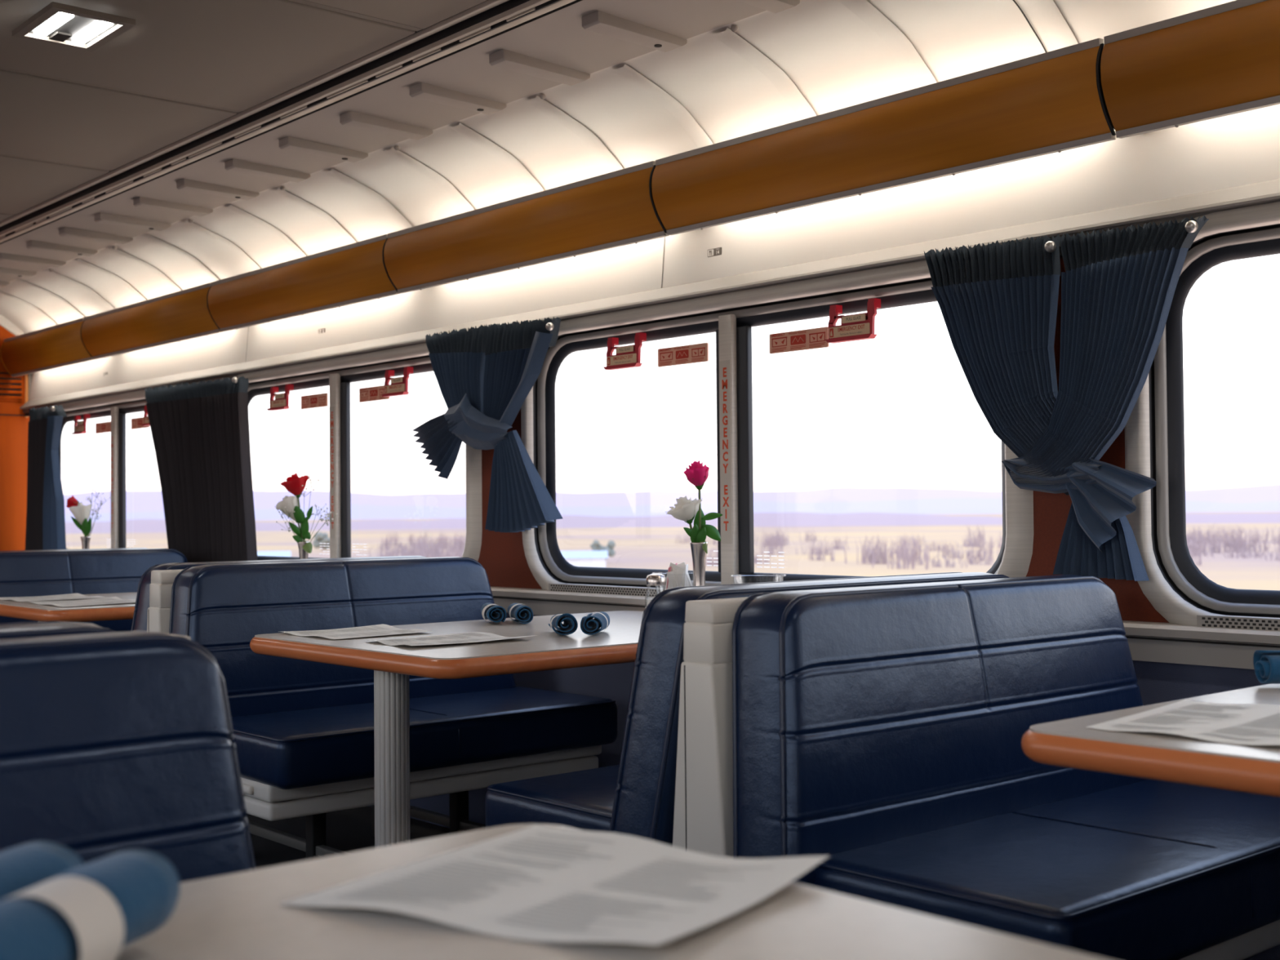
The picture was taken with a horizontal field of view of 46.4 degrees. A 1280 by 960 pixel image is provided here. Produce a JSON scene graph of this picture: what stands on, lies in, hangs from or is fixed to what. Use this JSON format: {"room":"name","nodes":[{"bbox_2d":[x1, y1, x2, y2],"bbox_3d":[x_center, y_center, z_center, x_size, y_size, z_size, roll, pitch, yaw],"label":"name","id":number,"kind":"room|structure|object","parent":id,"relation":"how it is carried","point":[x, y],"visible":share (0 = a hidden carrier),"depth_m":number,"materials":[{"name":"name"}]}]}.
{"room":"train carriage","nodes":[
{"label":"train carriage","id":0,"kind":"room"},
{"bbox_2d":[0,315,31,551],"bbox_3d":[-4.103,0.094,6.330,3.030,2.060,0.070,1,-2,-41],"label":"wall","id":1,"kind":"structure","parent":0,"point":[14,424],"depth_m":7.24,"materials":[{"name":"orange"}]},
{"bbox_2d":[0,371,23,401],"bbox_3d":[-3.091,-0.454,7.198,0.228,0.145,0.021,1,-2,-41],"label":"air vent","id":2,"kind":"object","parent":1,"relation":"in","point":[11,388],"visible":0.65,"depth_m":7.23,"materials":[{"name":"orange metal"}]},
{"bbox_2d":[0,0,575,242],"bbox_3d":[-0.208,-1.026,3.106,0.085,0.079,10.000,1,-2,-41],"label":"trim","id":3,"kind":"structure","parent":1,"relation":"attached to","point":[486,19],"depth_m":3.85,"materials":[{"name":"silver metal"}]},
{"bbox_2d":[0,0,582,244],"bbox_3d":[-0.808,-1.052,2.581,3.030,0.050,10.000,1,-2,-41],"label":"ceiling","id":4,"kind":"structure","parent":0,"point":[69,117],"depth_m":3.64,"materials":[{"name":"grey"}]},
{"bbox_2d":[12,1,135,52],"bbox_3d":[-1.256,-1.001,3.305,0.180,0.012,0.250,1,-2,-41],"label":"recessed light","id":5,"kind":"object","parent":4,"relation":"in","point":[58,24],"visible":1,"depth_m":3.30,"materials":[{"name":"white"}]},
{"bbox_2d":[48,31,71,41],"bbox_3d":[-1.306,-0.999,3.362,0.032,0.004,0.054,1,-2,-41],"label":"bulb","id":6,"kind":"object","parent":5,"relation":"attached to","point":[54,36],"depth_m":3.35,"materials":[{"name":"black"}]},
{"bbox_2d":[246,806,449,869],"bbox_3d":[-0.801,1.037,2.526,3.000,0.050,10.000,1,-2,-41],"label":"floor","id":7,"kind":"structure","parent":0,"point":[349,830],"depth_m":4.45,"materials":[{"name":"black carpet"}]},
{"bbox_2d":[0,591,137,622],"bbox_3d":[-1.435,0.714,4.653,1.069,0.700,0.759,1,-2,-41],"label":"dining table","id":8,"kind":"object","parent":7,"relation":"on","point":[29,611],"visible":0.31,"depth_m":4.15,"materials":[{"name":"brown wood"}]},
{"bbox_2d":[0,593,105,601],"bbox_3d":[-1.809,0.362,4.588,0.270,0.006,0.300,1,-2,-41],"label":"paper menu","id":9,"kind":"object","parent":8,"relation":"on","point":[71,596],"visible":1,"depth_m":4.61,"materials":[{"name":"white paper"}]},
{"bbox_2d":[4,594,92,600],"bbox_3d":[-1.817,0.363,4.594,0.211,0.003,0.237,1,-2,-41],"label":"print","id":10,"kind":"object","parent":9,"relation":"on","point":[61,597],"depth_m":4.62,"materials":[{"name":"white paper"}]},
{"bbox_2d":[30,596,135,607],"bbox_3d":[-1.599,0.355,4.341,0.280,0.006,0.330,1,-2,-41],"label":"paper menu","id":11,"kind":"object","parent":8,"relation":"on","point":[113,600],"visible":0.99,"depth_m":4.35,"materials":[{"name":"white paper"}]},
{"bbox_2d":[40,597,131,604],"bbox_3d":[-1.603,0.355,4.351,0.221,0.004,0.257,1,-2,-41],"label":"print","id":12,"kind":"object","parent":11,"relation":"on","point":[104,600],"depth_m":4.37,"materials":[{"name":"white paper"}]},
{"bbox_2d":[297,541,310,559],"bbox_3d":[-1.086,0.282,4.819,0.062,0.166,0.062,1,-2,-41],"label":"bud vase","id":13,"kind":"object","parent":8,"relation":"on","point":[303,554],"visible":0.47,"depth_m":4.81,"materials":[{"name":"silver metal"}]},
{"bbox_2d":[274,495,308,542],"bbox_3d":[-1.136,0.160,4.828,0.088,0.231,0.104,1,-2,-41],"label":"rose","id":14,"kind":"object","parent":13,"relation":"in","point":[290,502],"visible":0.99,"depth_m":4.81,"materials":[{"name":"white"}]},
{"bbox_2d":[278,472,312,553],"bbox_3d":[-1.112,0.126,4.818,0.100,0.298,0.110,1,-2,-41],"label":"rose","id":15,"kind":"object","parent":13,"relation":"in","point":[293,484],"visible":0.99,"depth_m":4.81,"materials":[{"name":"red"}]},
{"bbox_2d":[275,476,337,542],"bbox_3d":[-1.077,0.127,4.824,0.199,0.276,0.075,0,-1,-9],"label":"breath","id":16,"kind":"object","parent":13,"relation":"in","point":[309,479],"visible":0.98,"depth_m":4.82,"materials":[{"name":"white plant"}]},
{"bbox_2d":[0,547,188,631],"bbox_3d":[-2.021,0.664,5.238,0.981,0.836,1.160,1,-2,-41],"label":"booth","id":17,"kind":"object","parent":7,"relation":"on","point":[23,573],"visible":0.32,"depth_m":5.12,"materials":[{"name":"blue leather"}]},
{"bbox_2d":[0,621,255,882],"bbox_3d":[-0.845,0.568,1.301,0.981,0.836,1.160,1,-2,-41],"label":"booth","id":18,"kind":"object","parent":7,"relation":"on","point":[111,741],"visible":0.7,"depth_m":1.40,"materials":[{"name":"blue leather"}]},
{"bbox_2d":[130,555,617,860],"bbox_3d":[-0.795,0.623,3.840,0.981,0.836,1.160,1,-2,-41],"label":"booth","id":19,"kind":"object","parent":7,"relation":"on","point":[303,730],"visible":0.59,"depth_m":3.54,"materials":[{"name":"blue leather"}]},
{"bbox_2d":[231,686,617,789],"bbox_3d":[-0.558,0.605,3.604,0.935,0.113,0.488,1,-2,-41],"label":"seat cushion","id":20,"kind":"object","parent":19,"relation":"on","point":[322,744],"depth_m":3.44,"materials":[{"name":"blue leather"}]},
{"bbox_2d":[249,610,643,848],"bbox_3d":[-0.182,0.671,3.185,1.069,0.700,0.759,1,-2,-41],"label":"dining table","id":21,"kind":"object","parent":7,"relation":"on","point":[393,666],"visible":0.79,"depth_m":2.90,"materials":[{"name":"laminate"}]},
{"bbox_2d":[283,623,431,639],"bbox_3d":[-0.591,0.320,3.147,0.262,0.005,0.245,1,-2,-41],"label":"paper menu","id":22,"kind":"object","parent":21,"relation":"on","point":[382,629],"visible":1,"depth_m":3.15,"materials":[{"name":"white paper"}]},
{"bbox_2d":[293,626,414,637],"bbox_3d":[-0.597,0.320,3.147,0.200,0.004,0.203,1,-2,-40],"label":"print","id":23,"kind":"object","parent":22,"relation":"on","point":[363,631],"depth_m":3.15,"materials":[{"name":"white paper"}]},
{"bbox_2d":[370,631,537,645],"bbox_3d":[-0.378,0.311,2.925,0.280,0.009,0.220,1,-2,-41],"label":"paper menu","id":24,"kind":"object","parent":21,"relation":"on","point":[471,637],"visible":1,"depth_m":2.95,"materials":[{"name":"white paper"}]},
{"bbox_2d":[387,632,515,644],"bbox_3d":[-0.379,0.313,2.932,0.227,0.005,0.174,1,-2,-41],"label":"print","id":25,"kind":"object","parent":24,"relation":"on","point":[463,637],"depth_m":2.96,"materials":[{"name":"white paper"}]},
{"bbox_2d":[480,603,506,623],"bbox_3d":[-0.338,0.305,3.414,0.049,0.044,0.152,0,-1,-13],"label":"roll","id":26,"kind":"object","parent":21,"relation":"on","point":[488,611],"visible":1,"depth_m":3.38,"materials":[{"name":"blue fabric"}]},
{"bbox_2d":[507,603,533,623],"bbox_3d":[-0.276,0.305,3.415,0.049,0.044,0.152,0,-1,-13],"label":"roll","id":27,"kind":"object","parent":21,"relation":"on","point":[522,614],"visible":1,"depth_m":3.37,"materials":[{"name":"blue fabric"}]},
{"bbox_2d":[547,613,577,635],"bbox_3d":[-0.162,0.294,3.073,0.052,0.048,0.152,0,-1,-10],"label":"roll","id":28,"kind":"object","parent":21,"relation":"on","point":[570,625],"visible":1,"depth_m":3.02,"materials":[{"name":"blue fabric"}]},
{"bbox_2d":[580,611,609,635],"bbox_3d":[-0.091,0.295,3.072,0.051,0.046,0.152,-1,-1,6],"label":"roll","id":29,"kind":"object","parent":21,"relation":"on","point":[589,625],"visible":1,"depth_m":3.03,"materials":[{"name":"blue fabric"}]},
{"bbox_2d":[644,573,666,608],"bbox_3d":[0.037,0.269,3.400,0.052,0.110,0.052,1,-2,-41],"label":"glass shaker","id":30,"kind":"object","parent":21,"relation":"on","point":[653,579],"visible":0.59,"depth_m":3.39,"materials":[{"name":"clear plastic"}]},
{"bbox_2d":[644,585,665,608],"bbox_3d":[0.037,0.281,3.400,0.052,0.086,0.052,1,-2,-41],"label":"jar","id":31,"kind":"object","parent":30,"relation":"on","point":[647,601],"depth_m":3.41,"materials":[{"name":"clear glass"}]},
{"bbox_2d":[652,571,693,595],"bbox_3d":[0.090,0.270,3.479,0.122,0.109,0.122,1,-2,-41],"label":"plastic tub","id":32,"kind":"object","parent":21,"relation":"on","point":[659,588],"visible":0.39,"depth_m":3.51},
{"bbox_2d":[653,572,662,595],"bbox_3d":[0.090,0.271,3.479,0.113,0.108,0.113,1,-2,-41],"label":"cup","id":33,"kind":"object","parent":32,"relation":"on","point":[659,588],"depth_m":3.51,"materials":[{"name":"clear glass"}]},
{"bbox_2d":[665,562,684,589],"bbox_3d":[0.078,0.231,3.466,0.063,0.078,0.005,-2,-2,39],"label":"packet","id":34,"kind":"object","parent":32,"relation":"in","point":[674,566],"visible":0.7,"depth_m":3.46,"materials":[{"name":"white paper"}]},
{"bbox_2d":[666,569,688,588],"bbox_3d":[0.090,0.242,3.462,0.056,0.074,0.012,0,-1,-1],"label":"packet","id":35,"kind":"object","parent":32,"relation":"in","point":[670,575],"visible":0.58,"depth_m":3.46,"materials":[{"name":"white paper"}]},
{"bbox_2d":[689,542,708,586],"bbox_3d":[0.136,0.233,3.424,0.062,0.180,0.062,1,-2,-41],"label":"bud vase","id":36,"kind":"object","parent":21,"relation":"on","point":[698,553],"visible":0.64,"depth_m":3.41,"materials":[{"name":"silver metal"}]},
{"bbox_2d":[665,495,706,542],"bbox_3d":[0.103,0.135,3.426,0.090,0.198,0.092,1,-2,-41],"label":"rose","id":37,"kind":"object","parent":36,"relation":"in","point":[686,509],"visible":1,"depth_m":3.41,"materials":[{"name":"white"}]},
{"bbox_2d":[683,460,722,553],"bbox_3d":[0.139,0.094,3.424,0.071,0.279,0.078,1,-2,-41],"label":"rose","id":38,"kind":"object","parent":36,"relation":"in","point":[696,474],"visible":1,"depth_m":3.42,"materials":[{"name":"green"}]},
{"bbox_2d":[115,823,1110,959],"bbox_3d":[-0.232,0.615,0.587,1.069,0.700,0.759,1,-2,-41],"label":"dining table","id":39,"kind":"object","parent":7,"relation":"on","point":[241,915],"visible":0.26,"depth_m":0.89,"materials":[{"name":"grey laminate"}]},
{"bbox_2d":[0,840,84,900],"bbox_3d":[-0.375,0.243,0.812,0.063,0.056,0.182,-1,-1,11],"label":"roll","id":40,"kind":"object","parent":39,"relation":"on","point":[23,867],"visible":0.38,"depth_m":0.86,"materials":[{"name":"blue fabric"}]},
{"bbox_2d":[0,849,179,959],"bbox_3d":[-0.311,0.241,0.784,0.063,0.057,0.182,-1,-1,11],"label":"roll","id":41,"kind":"object","parent":39,"relation":"on","point":[93,910],"visible":1,"depth_m":0.79,"materials":[{"name":"blue fabric"}]},
{"bbox_2d":[280,825,829,945],"bbox_3d":[-0.045,0.265,0.991,0.271,0.012,0.267,-1,-2,34],"label":"newspaper","id":42,"kind":"object","parent":39,"relation":"on","point":[535,882],"visible":1,"depth_m":0.99,"materials":[{"name":"white paper"}]},
{"bbox_2d":[337,833,773,933],"bbox_3d":[-0.047,0.268,0.996,0.219,0.006,0.215,-1,-2,34],"label":"print","id":43,"kind":"object","parent":42,"relation":"on","point":[517,882],"depth_m":0.99,"materials":[{"name":"white paper"}]},
{"bbox_2d":[485,572,1279,959],"bbox_3d":[0.438,0.581,2.432,0.981,0.836,1.160,1,-2,-41],"label":"booth","id":44,"kind":"object","parent":7,"relation":"on","point":[876,726],"visible":0.89,"depth_m":2.12,"materials":[{"name":"blue leather"}]},
{"bbox_2d":[485,764,618,832],"bbox_3d":[0.235,0.578,2.699,0.935,0.113,0.488,1,-2,-41],"label":"seat cushion","id":45,"kind":"object","parent":44,"relation":"on","point":[582,800],"depth_m":2.49,"materials":[{"name":"blue leather"}]},
{"bbox_2d":[814,778,1279,959],"bbox_3d":[0.675,0.563,2.196,0.935,0.113,0.488,1,-2,-41],"label":"seat cushion","id":46,"kind":"object","parent":44,"relation":"on","point":[1110,868],"depth_m":1.97,"materials":[{"name":"blue leather"}]},
{"bbox_2d":[1021,684,1279,797],"bbox_3d":[1.067,0.629,1.760,1.069,0.700,0.759,1,-2,-41],"label":"dining table","id":47,"kind":"object","parent":7,"relation":"on","point":[1066,743],"visible":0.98,"depth_m":1.59,"materials":[{"name":"brown wood"}]},
{"bbox_2d":[1085,699,1279,745],"bbox_3d":[0.689,0.277,1.729,0.327,0.007,0.246,1,-2,-45],"label":"newspaper","id":48,"kind":"object","parent":47,"relation":"on","point":[1250,724],"visible":1,"depth_m":1.72,"materials":[{"name":"white paper"}]},
{"bbox_2d":[1113,703,1279,740],"bbox_3d":[0.690,0.278,1.722,0.199,0.003,0.260,-2,-2,42],"label":"print","id":49,"kind":"object","parent":48,"relation":"on","point":[1218,722],"depth_m":1.73,"materials":[{"name":"white paper"}]},
{"bbox_2d":[1253,649,1279,684],"bbox_3d":[0.936,0.260,2.068,0.162,0.052,0.056,-1,-1,0],"label":"roll","id":50,"kind":"object","parent":47,"relation":"on","point":[1266,664],"visible":1,"depth_m":2.06,"materials":[{"name":"blue fabric"}]},
{"bbox_3d":[-2.682,0.755,6.059,1.069,0.700,0.759,1,-2,-41],"label":"dining table","id":51,"kind":"object","parent":7,"relation":"on","visible":0},
{"bbox_2d":[80,536,91,549],"bbox_3d":[-2.308,0.320,6.213,0.062,0.170,0.062,1,-2,-41],"label":"bud vase","id":52,"kind":"object","parent":51,"relation":"on","point":[86,540],"visible":0.38,"depth_m":6.20,"materials":[{"name":"silver metal"}]},
{"bbox_2d":[68,502,92,536],"bbox_3d":[-2.331,0.204,6.216,0.096,0.224,0.096,1,-2,-41],"label":"rose","id":53,"kind":"object","parent":52,"relation":"in","point":[81,513],"visible":0.98,"depth_m":6.20,"materials":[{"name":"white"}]},
{"bbox_2d":[0,0,799,287],"bbox_3d":[-0.050,-0.969,3.243,0.333,0.034,10.000,1,-2,-41],"label":"ceiling","id":54,"kind":"structure","parent":0,"point":[566,45],"depth_m":3.87,"materials":[{"name":"beige paint"}]},
{"bbox_2d":[0,0,1235,333],"bbox_3d":[0.186,-0.823,3.446,0.336,0.292,10.000,1,-2,-41],"label":"ceiling","id":55,"kind":"structure","parent":0,"point":[811,58],"depth_m":3.73,"materials":[{"name":"white plastic"}]},
{"bbox_2d":[0,317,95,377],"bbox_3d":[-2.675,-0.596,6.843,0.168,0.184,1.030,1,-2,-41],"label":"wood valance","id":56,"kind":"object","parent":55,"relation":"attached to","point":[62,344],"depth_m":6.76,"materials":[{"name":"orange wood"}]},
{"bbox_2d":[81,282,222,359],"bbox_3d":[-1.930,-0.621,5.992,0.168,0.184,1.228,1,-2,-41],"label":"wood valance","id":57,"kind":"object","parent":55,"relation":"attached to","point":[185,314],"visible":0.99,"depth_m":5.89,"materials":[{"name":"orange wood"}]},
{"bbox_2d":[207,234,400,331],"bbox_3d":[-1.123,-0.648,5.071,0.168,0.184,1.218,1,-2,-41],"label":"wood valance","id":58,"kind":"object","parent":55,"relation":"attached to","point":[355,273],"visible":0.99,"depth_m":4.96,"materials":[{"name":"orange wood"}]},
{"bbox_2d":[383,160,669,293],"bbox_3d":[-0.316,-0.676,4.150,0.168,0.184,1.228,1,-2,-41],"label":"wood valance","id":59,"kind":"object","parent":55,"relation":"attached to","point":[617,208],"visible":0.99,"depth_m":4.02,"materials":[{"name":"orange wood"}]},
{"bbox_2d":[651,38,1115,235],"bbox_3d":[0.493,-0.703,3.227,0.168,0.184,1.224,1,-2,-41],"label":"wood valance","id":60,"kind":"object","parent":55,"relation":"attached to","point":[1053,101],"visible":0.98,"depth_m":3.08,"materials":[{"name":"orange wood"}]},
{"bbox_2d":[1100,0,1279,138],"bbox_3d":[1.300,-0.730,2.305,0.168,0.184,1.222,1,-2,-41],"label":"panel","id":61,"kind":"object","parent":55,"relation":"attached to","point":[1223,60],"visible":1,"depth_m":2.59,"materials":[{"name":"orange wood"}]},
{"bbox_2d":[29,104,1279,959],"bbox_3d":[0.323,0.174,3.536,0.052,1.700,10.000,1,-2,-41],"label":"wall","id":62,"kind":"structure","parent":0,"point":[1241,148],"depth_m":3.46,"materials":[{"name":"white"}]},
{"bbox_2d":[24,404,66,550],"bbox_3d":[-2.754,0.011,6.879,0.061,0.706,0.545,1,-2,-41],"label":"window curtain","id":63,"kind":"object","parent":62,"relation":"hanging from","point":[45,513],"visible":0.97,"depth_m":6.82,"materials":[{"name":"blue fabric"}]},
{"bbox_2d":[24,417,47,550],"bbox_3d":[-2.796,0.041,6.938,0.045,0.650,0.400,1,-2,-41],"label":"drape","id":64,"kind":"object","parent":63,"relation":"hanging from","point":[36,533],"depth_m":6.92,"materials":[{"name":"blue fabric"}]},
{"bbox_2d":[42,415,66,550],"bbox_3d":[-2.665,0.036,6.763,0.043,0.650,0.255,1,-2,-41],"label":"drape","id":65,"kind":"object","parent":63,"relation":"hanging from","point":[53,500],"depth_m":6.74,"materials":[{"name":"blue fabric"}]},
{"bbox_2d":[52,384,176,549],"bbox_3d":[-2.271,0.011,6.473,0.066,0.796,1.696,1,-2,-41],"label":"window","id":66,"kind":"structure","parent":62,"relation":"in","point":[116,406],"depth_m":6.47,"materials":[{"name":"black"}]},
{"bbox_2d":[71,413,89,434],"bbox_3d":[-2.541,-0.253,6.778,0.036,0.088,0.136,1,-2,-41],"label":"handle","id":67,"kind":"object","parent":66,"relation":"attached to","point":[79,427],"visible":1,"depth_m":6.76,"materials":[{"name":"red"}]},
{"bbox_2d":[95,421,111,433],"bbox_3d":[-2.393,-0.234,6.656,0.005,0.047,0.186,1,-2,-41],"label":"instruction sticker","id":68,"kind":"object","parent":66,"relation":"attached to","point":[104,427],"visible":0.95,"depth_m":6.66,"materials":[{"name":"brown paper"}]},
{"bbox_2d":[144,376,257,562],"bbox_3d":[-1.692,-0.027,5.686,0.057,0.712,0.940,1,-2,-40],"label":"window curtain","id":69,"kind":"object","parent":62,"relation":"hanging from","point":[200,432],"visible":0.96,"depth_m":5.60,"materials":[{"name":"grey fabric"}]},
{"bbox_2d":[146,398,201,562],"bbox_3d":[-1.808,0.009,5.822,0.051,0.647,0.518,1,-2,-41],"label":"drape","id":70,"kind":"object","parent":69,"relation":"hanging from","point":[175,424],"depth_m":5.76,"materials":[{"name":"grey fabric"}]},
{"bbox_2d":[191,391,257,561],"bbox_3d":[-1.540,0.004,5.513,0.048,0.640,0.480,1,-2,-41],"label":"drape","id":71,"kind":"object","parent":69,"relation":"hanging from","point":[223,521],"depth_m":5.50,"materials":[{"name":"grey fabric"}]},
{"bbox_2d":[236,342,482,560],"bbox_3d":[-1.020,-0.031,5.046,0.066,0.796,1.696,1,-2,-41],"label":"window","id":72,"kind":"structure","parent":62,"relation":"in","point":[337,373],"depth_m":5.04,"materials":[{"name":"black"}]},
{"bbox_2d":[266,384,293,410],"bbox_3d":[-1.291,-0.295,5.350,0.036,0.088,0.136,1,-2,-41],"label":"handle","id":73,"kind":"object","parent":72,"relation":"attached to","point":[281,402],"visible":1,"depth_m":5.33,"materials":[{"name":"red plastic"}]},
{"bbox_2d":[301,392,328,408],"bbox_3d":[-1.142,-0.276,5.229,0.005,0.047,0.186,1,-2,-41],"label":"instruction sticker","id":74,"kind":"object","parent":72,"relation":"attached to","point":[320,400],"visible":1,"depth_m":5.22,"materials":[{"name":"brown"}]},
{"bbox_2d":[359,385,389,402],"bbox_3d":[-0.879,-0.285,4.928,0.005,0.047,0.186,1,-2,-41],"label":"instruction sticker","id":75,"kind":"object","parent":72,"relation":"attached to","point":[370,393],"visible":0.95,"depth_m":4.93,"materials":[{"name":"brown paper"}]},
{"bbox_2d":[381,366,413,396],"bbox_3d":[-0.775,-0.313,4.762,0.036,0.088,0.136,1,-2,-41],"label":"handle","id":76,"kind":"object","parent":72,"relation":"attached to","point":[398,386],"visible":1,"depth_m":4.75,"materials":[{"name":"red plastic"}]},
{"bbox_2d":[412,316,562,532],"bbox_3d":[-0.442,-0.150,4.222,0.096,0.596,0.650,1,-2,-41],"label":"curtain","id":77,"kind":"object","parent":62,"relation":"hanging from","point":[485,375],"visible":1,"depth_m":4.17,"materials":[{"name":"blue fabric"}]},
{"bbox_2d":[428,351,485,413],"bbox_3d":[-0.533,-0.261,4.368,0.041,0.242,0.291,1,-2,-41],"label":"drape","id":78,"kind":"object","parent":77,"relation":"hanging from","point":[460,375],"depth_m":4.33,"materials":[{"name":"blue fabric"}]},
{"bbox_2d":[483,347,530,431],"bbox_3d":[-0.361,-0.242,4.154,0.033,0.232,0.282,1,-2,-41],"label":"drape","id":79,"kind":"object","parent":77,"relation":"hanging from","point":[506,371],"depth_m":4.16,"materials":[{"name":"blue fabric"}]},
{"bbox_2d":[548,583,656,596],"bbox_3d":[0.206,0.280,3.587,0.007,0.022,1.380,1,-2,-41],"label":"air vent","id":80,"kind":"object","parent":62,"relation":"attached to","point":[554,589],"depth_m":3.95,"materials":[{"name":"grey metal"}]},
{"bbox_2d":[19,178,1279,413],"bbox_3d":[0.286,-0.478,3.523,0.040,0.042,10.000,1,-2,-41],"label":"trim","id":81,"kind":"structure","parent":62,"relation":"attached to","point":[1268,190],"depth_m":3.42,"materials":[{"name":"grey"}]},
{"bbox_2d":[520,260,1033,590],"bbox_3d":[0.230,-0.073,3.619,0.066,0.796,1.696,1,-2,-41],"label":"window","id":82,"kind":"structure","parent":62,"relation":"in","point":[732,316],"depth_m":3.62,"materials":[{"name":"black"}]},
{"bbox_2d":[603,332,646,369],"bbox_3d":[-0.040,-0.337,3.923,0.036,0.088,0.136,1,-2,-41],"label":"handle","id":83,"kind":"object","parent":82,"relation":"attached to","point":[628,356],"visible":1,"depth_m":3.91,"materials":[{"name":"red plastic"}]},
{"bbox_2d":[657,342,708,367],"bbox_3d":[0.108,-0.318,3.801,0.005,0.047,0.186,1,-2,-41],"label":"instruction sticker","id":84,"kind":"object","parent":82,"relation":"attached to","point":[697,353],"visible":1,"depth_m":3.80,"materials":[{"name":"brown paper"}]},
{"bbox_2d":[768,326,829,353],"bbox_3d":[0.372,-0.327,3.501,0.005,0.047,0.186,1,-2,-41],"label":"instruction sticker","id":85,"kind":"object","parent":82,"relation":"attached to","point":[815,338],"visible":1,"depth_m":3.50,"materials":[{"name":"brown paper"}]},
{"bbox_2d":[825,297,880,343],"bbox_3d":[0.476,-0.355,3.334,0.036,0.088,0.136,1,-2,-41],"label":"handle","id":86,"kind":"object","parent":82,"relation":"attached to","point":[860,326],"visible":1,"depth_m":3.32,"materials":[{"name":"red plastic"}]},
{"bbox_2d":[490,583,1279,669],"bbox_3d":[0.290,0.311,3.503,0.062,0.089,10.000,1,-2,-41],"label":"window sill","id":87,"kind":"structure","parent":62,"relation":"attached to","point":[1228,642],"depth_m":2.72,"materials":[{"name":"silver metal"}]},
{"bbox_2d":[924,215,1208,581],"bbox_3d":[0.780,-0.148,2.834,0.074,0.669,0.624,0,-2,-38],"label":"curtain","id":88,"kind":"object","parent":62,"relation":"hanging from","point":[997,303],"visible":1,"depth_m":2.79,"materials":[{"name":"blue fabric"}]},
{"bbox_2d":[931,274,1069,495],"bbox_3d":[0.728,-0.184,2.919,0.038,0.432,0.387,1,-2,-41],"label":"drape","id":89,"kind":"object","parent":88,"relation":"hanging from","point":[1001,328],"depth_m":2.91,"materials":[{"name":"blue fabric"}]},
{"bbox_2d":[1009,247,1188,486],"bbox_3d":[0.838,-0.196,2.760,0.048,0.426,0.362,1,-2,-41],"label":"drape","id":90,"kind":"object","parent":88,"relation":"hanging from","point":[1116,303],"depth_m":2.77,"materials":[{"name":"blue fabric"}]},
{"bbox_2d":[1124,201,1279,626],"bbox_3d":[1.481,-0.116,2.192,0.066,0.796,1.696,1,-2,-41],"label":"window","id":91,"kind":"structure","parent":62,"relation":"in","point":[1176,588],"depth_m":2.77,"materials":[{"name":"black"}]},
{"bbox_2d":[1196,614,1279,631],"bbox_3d":[1.456,0.238,2.160,0.007,0.022,1.380,1,-2,-41],"label":"air vent","id":92,"kind":"object","parent":62,"relation":"attached to","point":[1208,623],"depth_m":2.62,"materials":[{"name":"grey metal"}]},
{"label":"outside","id":93,"kind":"structure","parent":0,"visible":0},
{"bbox_2d":[65,511,1279,590],"bbox_3d":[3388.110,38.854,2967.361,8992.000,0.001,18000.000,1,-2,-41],"label":"ground","id":94,"kind":"structure","parent":93,"point":[639,548],"depth_m":198.05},
{"bbox_2d":[257,551,290,556],"bbox_3d":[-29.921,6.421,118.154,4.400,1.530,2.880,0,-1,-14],"label":"house","id":95,"kind":"structure","parent":94,"relation":"on","point":[280,553],"depth_m":117.97,"materials":[{"name":"white"}]},
{"bbox_2d":[312,532,329,550],"bbox_3d":[-39.486,7.595,185.828,2.308,2.295,2.401,1,-2,-41],"label":"tree","id":96,"kind":"object","parent":94,"relation":"on","point":[320,537],"visible":0.89,"depth_m":185.28,"materials":[{"name":"grey plant"}]},
{"bbox_2d":[560,550,608,567],"bbox_3d":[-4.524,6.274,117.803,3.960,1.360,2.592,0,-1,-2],"label":"house","id":97,"kind":"structure","parent":94,"relation":"on","point":[578,558],"depth_m":116.77,"materials":[{"name":"white"}]},
{"bbox_2d":[590,539,615,559],"bbox_3d":[-3.296,6.133,127.703,1.953,2.051,2.199,1,-2,-41],"label":"tree","id":98,"kind":"object","parent":94,"relation":"on","point":[595,546],"visible":0.56,"depth_m":127.41,"materials":[{"name":"grey plant"}]},
{"bbox_2d":[65,512,1279,533],"bbox_3d":[20.046,9.249,302.339,567.308,5.000,567.308,1,-2,-41],"label":"treeline beyond","id":99,"kind":"object","parent":94,"relation":"on","point":[760,519],"visible":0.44,"depth_m":433.12,"materials":[{"name":"purple plant"}]},
{"bbox_2d":[368,522,1279,568],"bbox_3d":[34.221,6.343,164.363,149.765,2.612,164.300,1,-2,-41],"label":"brush","id":100,"kind":"object","parent":94,"relation":"on","point":[433,550],"visible":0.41,"depth_m":137.62,"materials":[{"name":"grey"}]},
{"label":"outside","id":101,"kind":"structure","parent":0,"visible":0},
{"bbox_2d":[64,497,1279,521],"bbox_3d":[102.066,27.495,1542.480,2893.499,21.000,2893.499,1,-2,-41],"label":"hills beyond","id":102,"kind":"object","parent":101,"point":[937,505],"visible":0.45,"depth_m":1737.43,"materials":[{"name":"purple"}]},
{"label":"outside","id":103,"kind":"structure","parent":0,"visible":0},
{"bbox_2d":[63,484,1279,514],"bbox_3d":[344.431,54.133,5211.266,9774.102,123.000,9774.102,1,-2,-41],"label":"mountain range","id":104,"kind":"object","parent":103,"point":[135,500],"visible":0.32,"depth_m":6255.21,"materials":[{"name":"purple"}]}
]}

